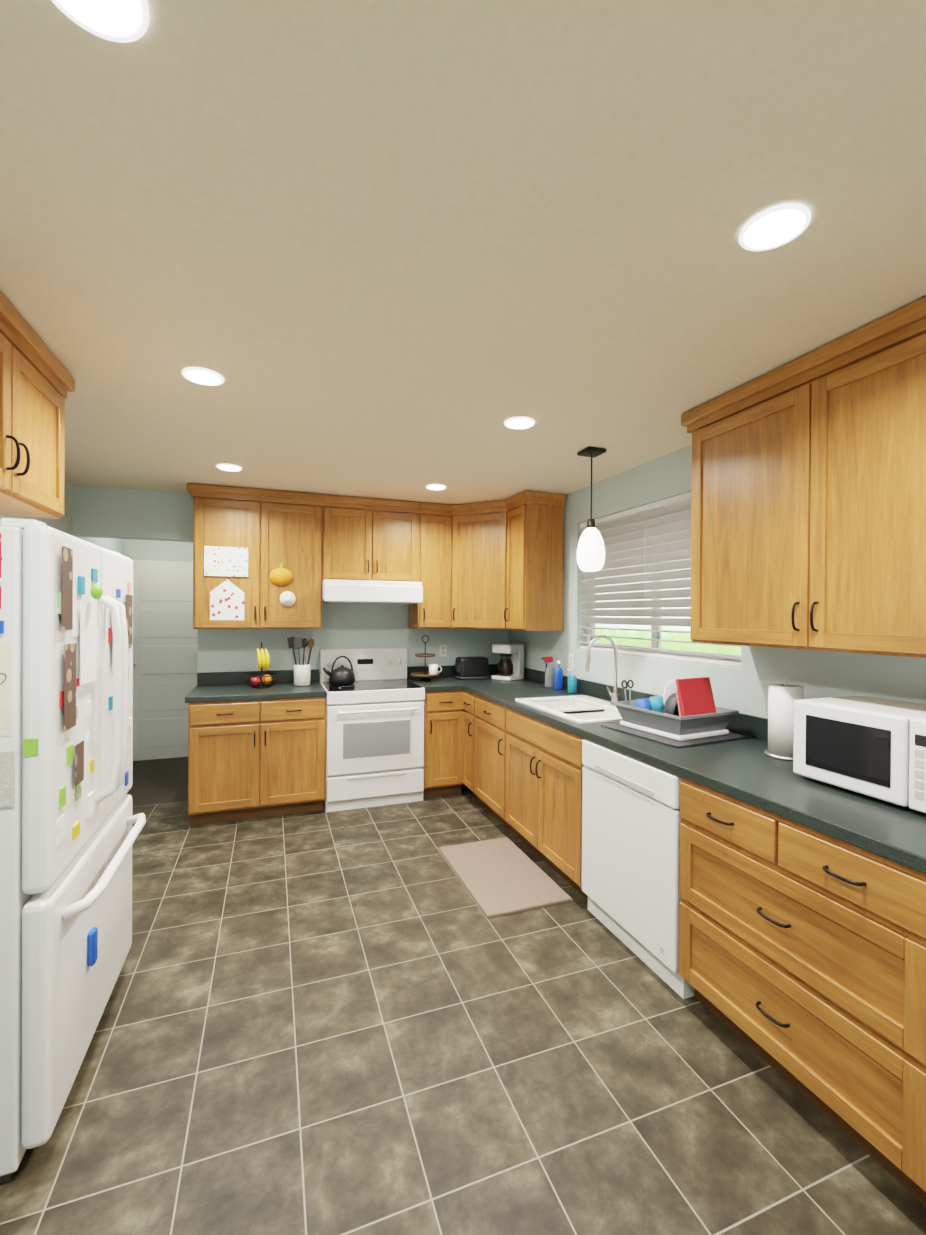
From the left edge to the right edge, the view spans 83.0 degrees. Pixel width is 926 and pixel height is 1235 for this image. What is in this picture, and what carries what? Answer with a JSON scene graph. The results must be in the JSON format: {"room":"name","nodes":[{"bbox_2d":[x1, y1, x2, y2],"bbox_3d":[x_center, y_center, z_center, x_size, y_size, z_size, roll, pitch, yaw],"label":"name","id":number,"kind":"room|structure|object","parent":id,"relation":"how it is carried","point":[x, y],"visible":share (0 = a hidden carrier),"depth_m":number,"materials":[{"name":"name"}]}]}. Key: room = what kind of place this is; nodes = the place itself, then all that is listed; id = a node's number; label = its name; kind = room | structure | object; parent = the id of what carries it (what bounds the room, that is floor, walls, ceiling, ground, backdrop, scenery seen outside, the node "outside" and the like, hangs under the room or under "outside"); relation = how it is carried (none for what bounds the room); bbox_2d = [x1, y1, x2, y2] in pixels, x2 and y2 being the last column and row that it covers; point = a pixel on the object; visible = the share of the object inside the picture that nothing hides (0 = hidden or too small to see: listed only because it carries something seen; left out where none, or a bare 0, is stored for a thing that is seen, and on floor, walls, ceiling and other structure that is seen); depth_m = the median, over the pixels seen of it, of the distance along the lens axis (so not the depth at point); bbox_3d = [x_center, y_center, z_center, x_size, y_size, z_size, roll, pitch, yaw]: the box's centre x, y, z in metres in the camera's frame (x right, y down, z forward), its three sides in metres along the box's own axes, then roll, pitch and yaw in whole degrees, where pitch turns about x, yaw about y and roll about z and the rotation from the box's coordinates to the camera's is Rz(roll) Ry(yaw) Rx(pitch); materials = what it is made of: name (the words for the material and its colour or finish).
{"room":"kitchen","nodes":[
{"label":"kitchen","id":0,"kind":"room"},
{"bbox_2d":[0,479,123,555],"bbox_3d":[-2.216,0.246,1.786,0.150,2.440,7.850,0,0,-20],"label":"wall","id":1,"kind":"structure","parent":0,"point":[63,523],"depth_m":3.82,"materials":[{"name":"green paint"}]},
{"bbox_2d":[0,292,74,518],"bbox_3d":[-1.692,-0.677,1.551,0.644,0.575,1.000,0,0,-20],"label":"upper cabinet","id":2,"kind":"object","parent":1,"relation":"attached to","point":[37,381],"visible":1,"depth_m":1.79,"materials":[{"name":"brown wood"}]},
{"bbox_2d":[124,539,192,561],"bbox_3d":[-3.060,0.221,5.524,0.840,2.440,0.250,0,0,-20],"label":"wall","id":3,"kind":"structure","parent":0,"point":[136,549],"depth_m":5.36,"materials":[{"name":"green paint"}]},
{"bbox_2d":[132,560,197,760],"bbox_3d":[-2.991,0.432,5.362,0.760,2.020,0.095,0,0,-20],"label":"hall door","id":4,"kind":"structure","parent":3,"relation":"in","point":[165,640],"depth_m":5.33,"materials":[{"name":"paint"}]},
{"bbox_2d":[72,484,508,681],"bbox_3d":[-1.325,0.237,4.541,3.720,2.440,0.150,0,0,-20],"label":"wall","id":5,"kind":"structure","parent":0,"point":[116,512],"depth_m":4.33,"materials":[{"name":"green paint"}]},
{"bbox_2d":[191,488,334,628],"bbox_3d":[-1.572,-0.417,4.159,0.987,1.009,0.347,0,0,-20],"label":"upper cabinet","id":6,"kind":"object","parent":5,"relation":"attached to","point":[260,562],"depth_m":3.99,"materials":[{"name":"brown wood"}]},
{"bbox_2d":[197,664,497,686],"bbox_3d":[-0.834,0.495,4.629,2.724,0.100,0.016,0,0,-20],"label":"backsplash","id":7,"kind":"structure","parent":5,"relation":"attached to","point":[284,676],"depth_m":4.36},
{"bbox_2d":[322,579,422,604],"bbox_3d":[-0.781,-0.206,4.383,0.784,0.179,0.505,0,0,-20],"label":"range hood","id":8,"kind":"object","parent":5,"relation":"attached to","point":[362,592],"visible":0.9,"depth_m":4.15,"materials":[{"name":"white metal"}]},
{"bbox_2d":[335,500,410,581],"bbox_3d":[-0.800,-0.608,4.442,0.790,0.620,0.344,0,0,-20],"label":"upper cabinet","id":9,"kind":"object","parent":5,"relation":"attached to","point":[373,541],"depth_m":4.28,"materials":[{"name":"brown wood"}]},
{"bbox_2d":[409,504,446,628],"bbox_3d":[-0.293,-0.411,4.608,0.413,1.009,0.385,0,0,-20],"label":"upper cabinet","id":10,"kind":"object","parent":5,"relation":"attached to","point":[428,525],"depth_m":4.46,"materials":[{"name":"brown wood"}]},
{"bbox_2d":[439,644,446,656],"bbox_3d":[-0.186,0.306,4.875,0.070,0.115,0.009,0,0,-20],"label":"electrical outlet","id":11,"kind":"object","parent":5,"relation":"attached to","point":[442,650],"visible":1,"depth_m":4.87,"materials":[{"name":"white plastic"}]},
{"bbox_2d":[0,757,925,1234],"bbox_3d":[-0.478,1.504,2.433,3.870,0.060,7.850,0,0,-20],"label":"floor","id":12,"kind":"structure","parent":0,"point":[360,1022],"depth_m":1.69,"materials":[{"name":"tile"}]},
{"bbox_2d":[0,518,145,1183],"bbox_3d":[-1.586,0.603,1.669,0.896,1.735,0.908,0,0,-20],"label":"refrigerator","id":13,"kind":"object","parent":12,"relation":"on","point":[69,834],"visible":1,"depth_m":1.43,"materials":[{"name":"white metal"}]},
{"bbox_2d":[188,691,325,825],"bbox_3d":[-1.557,1.021,4.027,0.917,0.875,0.632,0,0,-20],"label":"base cabinet","id":14,"kind":"object","parent":12,"relation":"on","point":[248,758],"depth_m":3.73,"materials":[{"name":"brown wood"}]},
{"bbox_2d":[185,679,324,702],"bbox_3d":[-1.565,0.564,4.027,0.937,0.040,0.644,0,0,-20],"label":"countertop","id":15,"kind":"structure","parent":14,"relation":"on","point":[207,690],"depth_m":3.88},
{"bbox_2d":[243,642,278,687],"bbox_3d":[-1.572,0.367,4.079,0.259,0.349,0.269,0,0,-20],"label":"fruit basket","id":16,"kind":"object","parent":15,"relation":"on","point":[263,662],"visible":1,"depth_m":4.04,"materials":[{"name":"brown metal"}]},
{"bbox_2d":[287,635,315,685],"bbox_3d":[-1.292,0.344,4.204,0.229,0.399,0.161,0,0,-20],"label":"utensil crock","id":17,"kind":"object","parent":15,"relation":"on","point":[302,672],"visible":1,"depth_m":4.16,"materials":[{"name":"white ceramic"}]},
{"bbox_2d":[320,648,424,811],"bbox_3d":[-0.756,0.868,4.287,0.756,1.190,0.694,0,0,-20],"label":"stove","id":18,"kind":"object","parent":12,"relation":"on","point":[375,734],"visible":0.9,"depth_m":4.05,"materials":[{"name":"white metal"}]},
{"bbox_2d":[322,656,354,684],"bbox_3d":[-1.028,0.432,4.327,0.270,0.232,0.212,0,0,-20],"label":"kettle","id":19,"kind":"object","parent":18,"relation":"on","point":[342,675],"visible":1,"depth_m":4.26,"materials":[{"name":"black metal"}]},
{"bbox_2d":[423,687,464,797],"bbox_3d":[-0.243,1.027,4.492,0.341,0.875,0.664,0,0,-20],"label":"base cabinet","id":20,"kind":"object","parent":12,"relation":"on","point":[440,707],"depth_m":4.21,"materials":[{"name":"brown wood"}]},
{"bbox_2d":[407,675,464,690],"bbox_3d":[-0.257,0.570,4.507,0.321,0.040,0.644,0,0,-20],"label":"countertop","id":21,"kind":"structure","parent":20,"relation":"on","point":[436,683],"depth_m":4.31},
{"bbox_2d":[411,635,441,680],"bbox_3d":[-0.320,0.351,4.554,0.268,0.394,0.250,0,0,-20],"label":"tiered tray","id":22,"kind":"object","parent":21,"relation":"on","point":[433,670],"visible":1,"depth_m":4.52,"materials":[{"name":"brown wood"}]},
{"bbox_2d":[457,691,476,799],"bbox_3d":[0.347,1.033,4.236,0.728,0.875,0.328,0,0,-20],"label":"base cabinet","id":23,"kind":"object","parent":12,"relation":"on","point":[466,701],"depth_m":4.20,"materials":[{"name":"brown wood"}]},
{"bbox_2d":[438,837,571,918],"bbox_3d":[0.207,1.466,3.020,0.480,0.018,0.800,0,0,-20],"label":"mat","id":24,"kind":"object","parent":12,"relation":"on","point":[499,877],"visible":0.97,"depth_m":2.92,"materials":[{"name":"beige fabric"}]},
{"bbox_2d":[477,695,584,842],"bbox_3d":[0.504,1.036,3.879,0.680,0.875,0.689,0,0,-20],"label":"base cabinet","id":25,"kind":"object","parent":12,"relation":"on","point":[535,791],"depth_m":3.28,"materials":[{"name":"brown wood"}]},
{"bbox_2d":[582,739,693,998],"bbox_3d":[0.997,1.050,2.433,0.629,0.868,0.656,0,0,-20],"label":"dishwasher","id":26,"kind":"object","parent":12,"relation":"on","point":[631,819],"visible":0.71,"depth_m":2.25,"materials":[{"name":"white metal"}]},
{"bbox_2d":[673,771,925,1205],"bbox_3d":[1.288,1.052,1.743,0.680,0.875,0.837,0,0,-20],"label":"base cabinet","id":27,"kind":"object","parent":12,"relation":"on","point":[803,937],"depth_m":1.51,"materials":[{"name":"brown wood"}]},
{"bbox_2d":[441,675,925,870],"bbox_3d":[1.139,0.591,2.186,0.702,0.040,5.964,0,0,-20],"label":"countertop","id":28,"kind":"structure","parent":27,"relation":"on","point":[741,766],"depth_m":1.87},
{"bbox_2d":[454,656,489,679],"bbox_3d":[0.071,0.454,4.741,0.298,0.191,0.176,0,0,-20],"label":"toaster","id":29,"kind":"object","parent":28,"relation":"on","point":[475,667],"visible":1,"depth_m":4.67,"materials":[{"name":"black plastic"}]},
{"bbox_2d":[492,643,523,680],"bbox_3d":[0.391,0.394,4.673,0.200,0.315,0.272,1,0,40],"label":"coffee maker","id":30,"kind":"object","parent":28,"relation":"on","point":[510,667],"visible":1,"depth_m":4.62,"materials":[{"name":"white plastic"}]},
{"bbox_2d":[542,656,553,687],"bbox_3d":[0.678,0.434,4.175,0.110,0.245,0.055,0,0,-20],"label":"spray bottle","id":31,"kind":"object","parent":28,"relation":"on","point":[549,676],"visible":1,"depth_m":4.16,"materials":[{"name":"white plastic"}]},
{"bbox_2d":[554,661,562,689],"bbox_3d":[0.740,0.446,4.049,0.074,0.222,0.047,0,0,-20],"label":"dish soap","id":32,"kind":"object","parent":28,"relation":"on","point":[558,678],"visible":1,"depth_m":4.03,"materials":[{"name":"blue plastic"}]},
{"bbox_2d":[567,669,576,692],"bbox_3d":[0.808,0.469,3.882,0.073,0.178,0.065,0,0,-20],"label":"soap pump","id":33,"kind":"object","parent":28,"relation":"on","point":[572,683],"visible":1,"depth_m":3.86,"materials":[{"name":"blue plastic"}]},
{"bbox_2d":[517,695,628,762],"bbox_3d":[0.739,0.657,3.236,0.539,0.218,0.790,0,0,-20],"label":"sink","id":34,"kind":"object","parent":28,"relation":"in","point":[579,708],"depth_m":3.18,"materials":[{"name":"white ceramic"}]},
{"bbox_2d":[585,635,620,706],"bbox_3d":[0.854,0.328,3.276,0.255,0.440,0.135,0,0,-20],"label":"faucet","id":35,"kind":"object","parent":28,"relation":"on","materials":[{"name":"silver metal"}]},
{"bbox_2d":[601,677,748,747],"bbox_3d":[1.040,0.426,2.608,0.470,0.280,0.500,0,0,-26],"label":"dish rack","id":36,"kind":"object","parent":28,"relation":"on","point":[683,712],"visible":1,"depth_m":2.48,"materials":[{"name":"grey plastic"}]},
{"bbox_2d":[764,681,803,760],"bbox_3d":[1.328,0.416,2.155,0.150,0.310,0.150,0,0,-20],"label":"paper towel","id":37,"kind":"object","parent":28,"relation":"on","point":[782,698],"visible":0.85,"depth_m":2.11,"materials":[{"name":"paper"}]},
{"bbox_2d":[793,695,925,812],"bbox_3d":[1.429,0.435,1.713,0.354,0.277,0.480,0,0,-20],"label":"microwave","id":38,"kind":"object","parent":28,"relation":"on","point":[874,747],"visible":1,"depth_m":1.67,"materials":[{"name":"white plastic"}]},
{"bbox_2d":[0,0,925,504],"bbox_3d":[-0.461,-1.006,2.420,3.870,0.080,7.850,0,0,-20],"label":"ceiling","id":39,"kind":"structure","parent":0,"point":[404,250],"depth_m":1.27,"materials":[{"name":"paint"}]},
{"bbox_2d":[52,0,148,41],"bbox_3d":[-0.562,-0.951,0.791,0.150,0.012,0.150,0,0,-20],"label":"recessed light","id":40,"kind":"object","parent":39,"relation":"in","point":[120,20],"visible":1,"depth_m":0.82,"materials":[{"name":"white plastic"}]},
{"bbox_2d":[182,368,223,385],"bbox_3d":[-1.040,-0.961,2.096,0.150,0.012,0.150,0,0,-20],"label":"recessed light","id":41,"kind":"object","parent":39,"relation":"in","point":[200,376],"visible":0.98,"depth_m":2.08,"materials":[{"name":"white plastic"}]},
{"bbox_2d":[217,464,241,470],"bbox_3d":[-1.519,-0.971,3.401,0.150,0.012,0.150,0,0,-20],"label":"recessed light","id":42,"kind":"object","parent":39,"relation":"in","point":[228,467],"visible":1,"depth_m":3.38,"materials":[{"name":"white plastic"}]},
{"bbox_2d":[426,484,445,489],"bbox_3d":[-0.200,-0.965,3.885,0.150,0.012,0.150,0,0,-20],"label":"recessed light","id":43,"kind":"object","parent":39,"relation":"in","point":[435,487],"visible":0.96,"depth_m":3.86,"materials":[{"name":"white plastic"}]},
{"bbox_2d":[504,417,534,428],"bbox_3d":[0.279,-0.955,2.580,0.150,0.012,0.150,0,0,-20],"label":"recessed light","id":44,"kind":"object","parent":39,"relation":"in","point":[519,424],"visible":0.96,"depth_m":2.56,"materials":[{"name":"white plastic"}]},
{"bbox_2d":[577,446,605,570],"bbox_3d":[0.737,-0.615,3.007,0.160,0.692,0.160,0,0,-20],"label":"pendant light","id":45,"kind":"object","parent":39,"relation":"hanging from","point":[590,552],"visible":1,"depth_m":2.96,"materials":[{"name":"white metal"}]},
{"bbox_2d":[739,204,810,250],"bbox_3d":[0.757,-0.945,1.275,0.150,0.012,0.150,0,0,-20],"label":"recessed light","id":46,"kind":"object","parent":39,"relation":"in","point":[777,229],"visible":1,"depth_m":1.26,"materials":[{"name":"white plastic"}]},
{"bbox_2d":[509,445,925,718],"bbox_3d":[1.547,0.268,2.330,0.150,2.440,6.280,0,0,-20],"label":"wall","id":47,"kind":"structure","parent":0,"point":[813,673],"depth_m":3.02,"materials":[{"name":"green paint"}]},
{"bbox_2d":[447,501,502,628],"bbox_3d":[0.181,-0.408,4.525,0.644,1.009,0.644,0,0,-20],"label":"upper cabinet","id":48,"kind":"object","parent":47,"relation":"attached to","point":[474,530],"depth_m":4.43,"materials":[{"name":"brown wood"}]},
{"bbox_2d":[503,496,565,630],"bbox_3d":[0.545,-0.404,4.235,0.385,1.009,0.375,0,0,-20],"label":"upper cabinet","id":49,"kind":"object","parent":47,"relation":"attached to","point":[533,526],"depth_m":4.08,"materials":[{"name":"brown wood"}]},
{"bbox_2d":[569,653,573,668],"bbox_3d":[0.836,0.337,4.035,0.009,0.115,0.070,0,0,-20],"label":"electrical outlet","id":50,"kind":"object","parent":47,"relation":"attached to","point":[571,661],"visible":1,"depth_m":4.03,"materials":[{"name":"white plastic"}]},
{"bbox_2d":[524,667,767,738],"bbox_3d":[1.464,0.523,2.296,0.016,0.100,5.948,0,0,-20],"label":"backsplash","id":51,"kind":"structure","parent":47,"relation":"attached to","point":[756,726],"depth_m":2.61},
{"bbox_2d":[577,559,740,668],"bbox_3d":[1.187,-0.230,3.302,0.140,0.960,1.480,0,0,-20],"label":"window","id":52,"kind":"structure","parent":47,"relation":"in","point":[729,650],"depth_m":3.29,"materials":[{"name":"clear glass"}]},
{"bbox_2d":[579,492,740,666],"bbox_3d":[1.164,-0.231,3.294,0.061,0.951,1.460,0,0,-20],"label":"window blinds","id":53,"kind":"object","parent":52,"relation":"attached to","point":[655,533],"visible":0.48,"depth_m":3.30,"materials":[{"name":"white plastic"}]},
{"bbox_2d":[683,312,925,657],"bbox_3d":[1.407,-0.386,1.943,0.345,1.009,1.152,0,0,-20],"label":"upper cabinet","id":54,"kind":"object","parent":47,"relation":"attached to","point":[809,506],"depth_m":1.84,"materials":[{"name":"brown wood"}]}
]}

